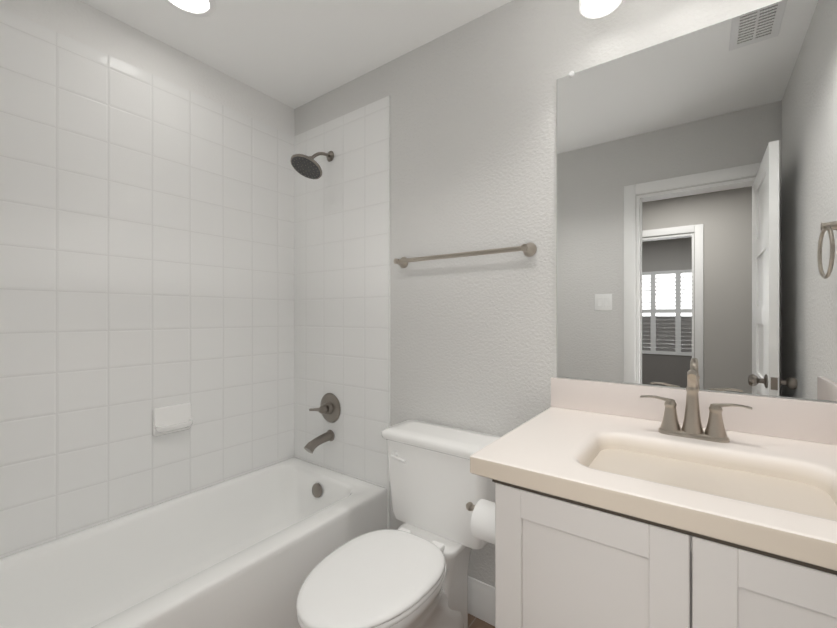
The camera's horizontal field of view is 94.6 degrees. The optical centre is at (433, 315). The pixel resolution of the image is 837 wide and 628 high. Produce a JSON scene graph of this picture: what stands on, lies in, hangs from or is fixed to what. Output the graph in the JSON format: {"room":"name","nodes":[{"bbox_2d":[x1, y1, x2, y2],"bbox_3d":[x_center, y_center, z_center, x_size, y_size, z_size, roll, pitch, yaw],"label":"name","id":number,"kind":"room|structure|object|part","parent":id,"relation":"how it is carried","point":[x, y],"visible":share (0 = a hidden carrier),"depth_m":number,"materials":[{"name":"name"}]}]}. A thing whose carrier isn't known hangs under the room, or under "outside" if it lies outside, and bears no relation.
{"room":"bathroom","nodes":[
{"label":"bathroom","id":0,"kind":"room"},
{"bbox_2d":[0,0,291,134],"bbox_3d":[-1.305,0.002,1.682,0.120,2.440,1.530,0,0,35],"label":"wall","id":1,"kind":"structure","parent":0,"point":[77,20],"depth_m":1.67,"materials":[{"name":"white paint"}]},
{"bbox_2d":[0,8,293,557],"bbox_3d":[-1.252,0.086,1.645,0.008,2.273,1.529,0,0,35],"label":"wall tile","id":2,"kind":"structure","parent":1,"relation":"attached to","point":[146,243],"depth_m":1.60,"materials":[{"name":"white tile"}]},
{"bbox_2d":[152,402,192,436],"bbox_3d":[-1.152,0.465,1.723,0.066,0.124,0.152,0,0,35],"label":"soap dish","id":3,"kind":"object","parent":2,"relation":"attached to","point":[169,419],"visible":1,"depth_m":1.72,"materials":[{"name":"white ceramic"}]},
{"bbox_2d":[80,0,512,108],"bbox_3d":[-0.296,-1.243,0.979,2.580,0.050,1.770,0,0,35],"label":"ceiling","id":4,"kind":"structure","parent":0,"point":[294,54],"depth_m":1.67,"materials":[{"name":"white paint"}]},
{"bbox_2d":[164,0,215,16],"bbox_3d":[-0.940,-1.214,1.469,0.200,0.007,0.200,0,0,35],"label":"recessed light","id":5,"kind":"object","parent":4,"relation":"in","point":[201,8],"visible":1,"depth_m":1.51,"materials":[{"name":"white paint"}]},
{"bbox_2d":[304,430,333,452],"bbox_3d":[-0.599,0.659,2.012,0.062,0.091,0.163,0,0,35],"label":"tub spout","id":6,"kind":"object","parent":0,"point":[313,444],"depth_m":2.00,"materials":[{"name":"silver metal"}]},
{"bbox_2d":[309,393,340,422],"bbox_3d":[-0.579,0.495,2.052,0.172,0.160,0.076,0,0,35],"label":"handle","id":7,"kind":"object","parent":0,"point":[330,408],"depth_m":2.05,"materials":[{"name":"silver metal"}]},
{"bbox_2d":[468,613,494,627],"bbox_3d":[-0.296,1.247,0.978,2.580,0.050,1.770,0,0,35],"label":"floor","id":8,"kind":"structure","parent":0,"point":[474,622],"depth_m":1.53,"materials":[{"name":"tile"}]},
{"bbox_2d":[0,457,386,627],"bbox_3d":[-0.953,1.022,1.432,0.726,0.399,1.519,0,0,35],"label":"bathtub","id":9,"kind":"object","parent":8,"relation":"on","point":[252,549],"visible":0.94,"depth_m":1.49,"materials":[{"name":"white ceramic"}]},
{"bbox_2d":[296,420,499,627],"bbox_3d":[-0.118,0.843,1.312,0.492,0.757,0.743,0,0,35],"label":"toilet","id":10,"kind":"object","parent":8,"relation":"on","point":[411,571],"visible":0.96,"depth_m":1.36,"materials":[{"name":"white ceramic"}]},
{"bbox_3d":[-0.185,0.814,1.216,0.376,0.040,0.508,0,0,35],"label":"seat","id":11,"kind":"part","parent":10,"relation":"part of","materials":[{"name":"white plastic"}]},
{"bbox_3d":[0.031,0.646,1.526,0.492,0.365,0.221,0,0,35],"label":"tank","id":12,"kind":"part","parent":10,"relation":"part of","materials":[{"name":"white ceramic"}]},
{"bbox_2d":[466,370,836,627],"bbox_3d":[0.536,0.681,0.958,0.949,1.080,0.609,0,0,35],"label":"bathroom vanity","id":13,"kind":"object","parent":8,"relation":"on","point":[623,505],"visible":1,"depth_m":0.81,"materials":[{"name":"grey paint"}]},
{"bbox_2d":[640,370,751,442],"bbox_3d":[0.689,0.234,1.028,0.250,0.186,0.106,0,0,35],"label":"faucet","id":14,"kind":"object","parent":13,"relation":"on","point":[670,431],"depth_m":1.03,"materials":[{"name":"silver metal"}]},
{"bbox_2d":[292,0,836,586],"bbox_3d":[0.176,0.002,1.655,2.580,2.440,0.120,0,0,35],"label":"wall","id":15,"kind":"structure","parent":0,"point":[472,166],"depth_m":1.56,"materials":[{"name":"white paint"}]},
{"bbox_2d":[294,96,389,528],"bbox_3d":[-0.511,0.086,2.056,0.738,2.273,0.008,0,0,35],"label":"wall tile","id":16,"kind":"structure","parent":15,"relation":"attached to","point":[342,278],"depth_m":2.01,"materials":[{"name":"white tile"}]},
{"bbox_2d":[291,151,340,452],"bbox_3d":[-0.622,-0.091,1.988,0.174,1.591,0.229,0,0,35],"label":"shower fixture","id":17,"kind":"object","parent":16,"relation":"attached to","point":[329,408],"visible":1,"depth_m":2.01,"materials":[{"name":"silver metal"}]},
{"bbox_2d":[394,242,536,267],"bbox_3d":[0.096,-0.248,1.600,0.664,0.054,0.060,0,0,35],"label":"towel bar","id":18,"kind":"object","parent":15,"relation":"attached to","point":[529,249],"visible":1,"depth_m":1.53,"materials":[{"name":"silver metal"}]},
{"bbox_2d":[468,576,494,625],"bbox_3d":[0.114,1.151,1.615,0.789,0.143,0.014,0,0,35],"label":"baseboard","id":19,"kind":"structure","parent":15,"relation":"attached to","point":[481,600],"depth_m":1.54,"materials":[{"name":"white paint"}]},
{"bbox_2d":[579,0,621,18],"bbox_3d":[0.714,-1.085,1.093,0.560,0.245,0.186,0,0,35],"label":"sconce","id":20,"kind":"object","parent":15,"relation":"attached to","point":[592,9],"visible":1,"depth_m":1.22,"materials":[{"name":"white glass"}]},
{"bbox_2d":[557,0,836,401],"bbox_3d":[0.765,-0.320,1.162,0.785,1.078,0.013,0,0,35],"label":"mirror","id":21,"kind":"object","parent":15,"relation":"attached to","point":[697,201],"visible":1,"depth_m":1.13,"materials":[{"name":"grey mirror"}]}
]}

